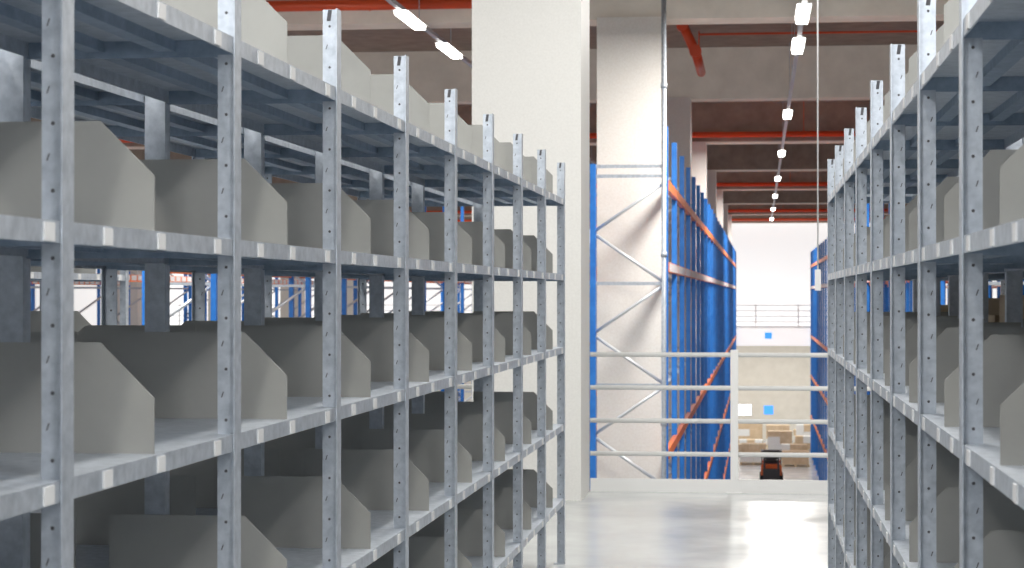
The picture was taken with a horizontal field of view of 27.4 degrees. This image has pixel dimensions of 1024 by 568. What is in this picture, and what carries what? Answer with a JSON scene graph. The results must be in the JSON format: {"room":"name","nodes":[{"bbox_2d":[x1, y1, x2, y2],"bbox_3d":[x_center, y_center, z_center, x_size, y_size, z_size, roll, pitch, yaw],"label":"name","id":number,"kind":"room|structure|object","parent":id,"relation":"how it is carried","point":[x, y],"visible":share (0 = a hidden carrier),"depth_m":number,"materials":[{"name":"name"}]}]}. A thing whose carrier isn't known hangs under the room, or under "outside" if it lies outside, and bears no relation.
{"room":"warehouse","nodes":[
{"label":"warehouse","id":0,"kind":"room"},
{"bbox_2d":[35,269,96,324],"bbox_3d":[-23.685,1.842,55.653,0.100,12.000,115.000,0,0,7],"label":"wall","id":1,"kind":"structure","parent":0,"point":[82,298],"depth_m":94.06,"materials":[{"name":"white paint"}]},
{"bbox_2d":[31,0,948,223],"bbox_3d":[-0.539,-3.701,55.144,46.000,0.920,99.600,0,0,7],"label":"ceiling","id":2,"kind":"structure","parent":0,"point":[845,72],"depth_m":37.77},
{"bbox_2d":[385,0,596,164],"bbox_3d":[2.567,-3.609,58.422,0.180,1.070,81.400,0,0,7],"label":"ceiling light","id":3,"kind":"object","parent":2,"relation":"hanging from","point":[401,12],"depth_m":27.33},
{"bbox_2d":[119,0,936,221],"bbox_3d":[0.693,-3.706,65.578,45.400,0.868,77.143,0,0,7],"label":"ceiling beams","id":4,"kind":"structure","parent":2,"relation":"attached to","point":[695,51],"depth_m":34.54,"materials":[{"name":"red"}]},
{"bbox_2d":[287,21,943,105],"bbox_3d":[-0.794,-4.223,52.981,46.000,0.100,115.000,0,0,7],"label":"ceiling","id":5,"kind":"structure","parent":2,"relation":"attached to","point":[366,40],"depth_m":36.29,"materials":[{"name":"concrete"}]},
{"bbox_2d":[770,0,811,221],"bbox_3d":[7.354,-3.612,57.856,0.180,1.070,81.400,0,0,7],"label":"ceiling light","id":6,"kind":"object","parent":2,"relation":"hanging from","point":[803,9],"depth_m":31.58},
{"bbox_2d":[815,0,820,290],"bbox_3d":[2.048,-2.166,14.068,0.040,4.420,0.040,0,0,7],"label":"cable","id":7,"kind":"object","parent":2,"relation":"hanging from","point":[817,272],"visible":1,"depth_m":14.06,"materials":[{"name":"white metal"}]},
{"bbox_2d":[170,223,996,325],"bbox_3d":[5.304,-0.892,104.606,46.000,6.020,0.200,0,0,7],"label":"wall","id":8,"kind":"structure","parent":0,"point":[773,259],"depth_m":103.63,"materials":[{"name":"white paint"}]},
{"bbox_2d":[438,346,854,439],"bbox_3d":[5.955,2.127,110.102,46.000,12.000,0.100,0,0,7],"label":"wall","id":9,"kind":"structure","parent":0,"point":[752,371],"depth_m":109.11,"materials":[{"name":"beige paint"}]},
{"bbox_2d":[738,404,751,415],"bbox_3d":[12.130,6.548,109.289,0.710,0.610,0.019,0,0,7],"label":"wall sign","id":10,"kind":"object","parent":9,"relation":"attached to","point":[743,409],"visible":1,"depth_m":109.28,"materials":[{"name":"white"}]},
{"bbox_2d":[764,406,772,413],"bbox_3d":[13.337,6.547,109.146,0.480,0.450,0.019,0,0,7],"label":"wall sign","id":11,"kind":"object","parent":9,"relation":"attached to","point":[767,409],"visible":1,"depth_m":109.14,"materials":[{"name":"blue plastic"}]},
{"bbox_2d":[505,491,827,567],"bbox_3d":[-6.271,1.759,6.572,46.000,0.350,21.600,0,0,7],"label":"floor","id":12,"kind":"structure","parent":0,"point":[603,529],"depth_m":13.65,"materials":[{"name":"concrete"}]},
{"bbox_2d":[30,266,128,512],"bbox_3d":[-3.413,0.430,7.077,1.000,2.315,10.980,0,0,7],"label":"shelving unit","id":13,"kind":"object","parent":12,"relation":"on","point":[80,274],"visible":0.12,"depth_m":11.93,"materials":[{"name":"metal"}]},
{"bbox_2d":[0,0,564,567],"bbox_3d":[-0.895,0.425,6.231,1.000,2.315,12.070,0,0,7],"label":"shelving unit","id":14,"kind":"object","parent":12,"relation":"on","point":[327,439],"visible":1,"depth_m":5.66,"materials":[{"name":"metal"}]},
{"bbox_2d":[472,0,589,500],"bbox_3d":[0.155,2.085,16.264,0.830,11.100,0.800,0,0,7],"label":"concrete column","id":15,"kind":"structure","parent":12,"relation":"on","point":[530,58],"depth_m":15.87,"materials":[{"name":"white paint"}]},
{"bbox_2d":[457,350,869,493],"bbox_3d":[-5.012,1.080,17.241,45.900,1.120,0.120,0,0,7],"label":"safety railing","id":16,"kind":"object","parent":12,"relation":"on","point":[732,485],"visible":0.36,"depth_m":16.45,"materials":[{"name":"white metal"}]},
{"bbox_2d":[827,0,1023,567],"bbox_3d":[1.652,0.426,6.349,1.000,2.315,10.980,0,0,7],"label":"shelving unit","id":17,"kind":"object","parent":12,"relation":"on","point":[926,468],"visible":1,"depth_m":5.85,"materials":[{"name":"metal"}]},
{"bbox_2d":[736,328,824,345],"bbox_3d":[5.363,2.535,105.084,46.000,0.830,10.000,0,0,7],"label":"mezzanine","id":18,"kind":"object","parent":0,"point":[745,336],"depth_m":99.22,"materials":[{"name":"white"}]},
{"bbox_2d":[170,304,824,327],"bbox_3d":[4.788,1.535,100.223,45.900,1.120,0.120,0,0,7],"label":"safety railing","id":19,"kind":"object","parent":18,"relation":"on","point":[755,310],"visible":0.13,"depth_m":99.37,"materials":[{"name":"grey metal"}]},
{"bbox_2d":[765,332,771,338],"bbox_3d":[12.114,2.440,99.242,0.340,0.300,0.019,0,0,7],"label":"wall sign","id":20,"kind":"object","parent":18,"relation":"attached to","point":[768,335],"visible":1,"depth_m":99.22,"materials":[{"name":"blue"}]},
{"bbox_2d":[738,440,822,479],"bbox_3d":[0.472,7.983,63.643,46.000,0.200,93.400,0,0,7],"label":"floor","id":21,"kind":"structure","parent":0,"point":[745,472],"depth_m":89.33,"materials":[{"name":"concrete"}]},
{"bbox_2d":[31,269,129,324],"bbox_3d":[-13.380,2.980,43.958,1.010,9.600,33.160,0,0,7],"label":"rack","id":22,"kind":"object","parent":21,"relation":"on","point":[98,284],"visible":0.09,"depth_m":57.52,"materials":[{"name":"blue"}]},
{"bbox_2d":[117,270,141,324],"bbox_3d":[-11.329,2.324,61.925,0.830,11.100,0.800,0,0,7],"label":"concrete column","id":23,"kind":"structure","parent":21,"relation":"on","point":[136,309],"depth_m":61.52,"materials":[{"name":"white paint"}]},
{"bbox_2d":[31,270,313,323],"bbox_3d":[-7.799,2.977,43.299,1.010,9.600,33.160,0,0,7],"label":"rack","id":24,"kind":"object","parent":21,"relation":"on","point":[187,289],"visible":0.06,"depth_m":46.03,"materials":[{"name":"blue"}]},
{"bbox_2d":[208,275,210,320],"bbox_3d":[-10.039,2.382,72.849,0.830,11.100,0.800,0,0,7],"label":"concrete column","id":25,"kind":"structure","parent":21,"relation":"on","point":[209,291],"depth_m":72.50,"materials":[{"name":"white paint"}]},
{"bbox_2d":[280,278,304,316],"bbox_3d":[-8.749,2.439,83.773,0.830,11.100,0.800,0,0,7],"label":"concrete column","id":26,"kind":"structure","parent":21,"relation":"on","point":[284,310],"depth_m":83.41,"materials":[{"name":"white paint"}]},
{"bbox_2d":[142,206,471,401],"bbox_3d":[0.201,3.081,63.122,1.010,9.600,74.410,0,0,7],"label":"rack","id":27,"kind":"object","parent":21,"relation":"on","point":[212,284],"visible":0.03,"depth_m":34.36,"materials":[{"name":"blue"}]},
{"bbox_2d":[341,280,352,314],"bbox_3d":[-7.459,2.496,94.697,0.830,11.100,0.800,0,0,7],"label":"concrete column","id":28,"kind":"structure","parent":21,"relation":"on","point":[349,282],"depth_m":94.29,"materials":[{"name":"white paint"}]},
{"bbox_2d":[596,193,596,477],"bbox_3d":[4.591,3.078,62.603,1.010,9.600,74.410,0,0,7],"label":"rack","id":29,"kind":"object","parent":21,"relation":"on","point":[596,193],"visible":0.02,"depth_m":42.14,"materials":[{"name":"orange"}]},
{"bbox_2d":[597,16,661,478],"bbox_3d":[1.544,2.142,27.176,0.830,11.100,0.800,0,0,7],"label":"concrete column","id":30,"kind":"structure","parent":21,"relation":"on","point":[628,48],"depth_m":26.79,"materials":[{"name":"white paint"}]},
{"bbox_2d":[590,126,736,478],"bbox_3d":[5.782,3.077,62.463,1.010,9.600,74.410,0,0,7],"label":"rack","id":31,"kind":"object","parent":21,"relation":"on","point":[712,274],"visible":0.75,"depth_m":36.42,"materials":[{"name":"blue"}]},
{"bbox_2d":[661,0,666,478],"bbox_3d":[1.798,1.680,24.852,0.076,12.000,0.080,0,0,7],"label":"conduit pipe","id":32,"kind":"object","parent":21,"relation":"on","point":[663,2],"visible":0.9,"depth_m":24.84,"materials":[{"name":"metal"}]},
{"bbox_2d":[666,97,691,478],"bbox_3d":[2.834,2.200,38.100,0.830,11.100,0.800,0,0,7],"label":"concrete column","id":33,"kind":"structure","parent":21,"relation":"on","point":[678,109],"depth_m":37.70,"materials":[{"name":"white paint"}]},
{"bbox_2d":[692,142,706,478],"bbox_3d":[4.124,2.257,49.023,0.830,11.100,0.800,0,0,7],"label":"concrete column","id":34,"kind":"structure","parent":21,"relation":"on","point":[699,149],"depth_m":48.62,"materials":[{"name":"white paint"}]},
{"bbox_2d":[707,170,715,213],"bbox_3d":[5.414,2.314,59.947,0.830,11.100,0.800,0,0,7],"label":"concrete column","id":35,"kind":"structure","parent":21,"relation":"on","point":[711,174],"depth_m":59.54,"materials":[{"name":"white paint"}]},
{"bbox_2d":[716,189,722,226],"bbox_3d":[6.704,2.371,70.871,0.830,11.100,0.800,0,0,7],"label":"concrete column","id":36,"kind":"structure","parent":21,"relation":"on","point":[719,192],"depth_m":70.46,"materials":[{"name":"white paint"}]},
{"bbox_2d":[723,203,727,236],"bbox_3d":[7.994,2.428,81.795,0.830,11.100,0.800,0,0,7],"label":"concrete column","id":37,"kind":"structure","parent":21,"relation":"on","point":[725,205],"depth_m":81.38,"materials":[{"name":"white paint"}]},
{"bbox_2d":[728,214,731,242],"bbox_3d":[9.285,2.486,92.719,0.830,11.100,0.800,0,0,7],"label":"concrete column","id":38,"kind":"structure","parent":21,"relation":"on","point":[729,215],"depth_m":92.31,"materials":[{"name":"white paint"}]},
{"bbox_2d":[760,449,782,479],"bbox_3d":[10.470,7.344,84.780,0.940,1.300,2.320,0,0,7],"label":"forklift","id":39,"kind":"object","parent":21,"relation":"on","point":[771,467],"visible":0.77,"depth_m":84.68,"materials":[{"name":"orange metal"}]},
{"bbox_2d":[738,424,810,466],"bbox_3d":[11.969,7.512,100.109,8.369,1.124,15.520,0,0,7],"label":"stack","id":40,"kind":"object","parent":21,"relation":"on","point":[778,436],"visible":0.56,"depth_m":100.39,"materials":[{"name":"brown cardboard"}]},
{"bbox_2d":[810,203,1023,479],"bbox_3d":[10.172,3.075,61.944,1.010,9.600,74.410,0,0,7],"label":"rack","id":41,"kind":"object","parent":21,"relation":"on","point":[816,438],"visible":0.16,"depth_m":82.42,"materials":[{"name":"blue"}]},
{"bbox_2d":[854,279,1023,394],"bbox_3d":[11.364,3.074,61.804,1.010,9.600,74.410,0,0,7],"label":"rack","id":42,"kind":"object","parent":21,"relation":"on","point":[946,282],"visible":0.02,"depth_m":52.26,"materials":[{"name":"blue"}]},
{"bbox_2d":[946,281,1000,304],"bbox_3d":[15.753,3.071,61.285,1.010,9.600,74.410,0,0,7],"label":"rack","id":43,"kind":"object","parent":21,"relation":"on","point":[998,287],"visible":0.02,"depth_m":78.95,"materials":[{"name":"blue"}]}
]}

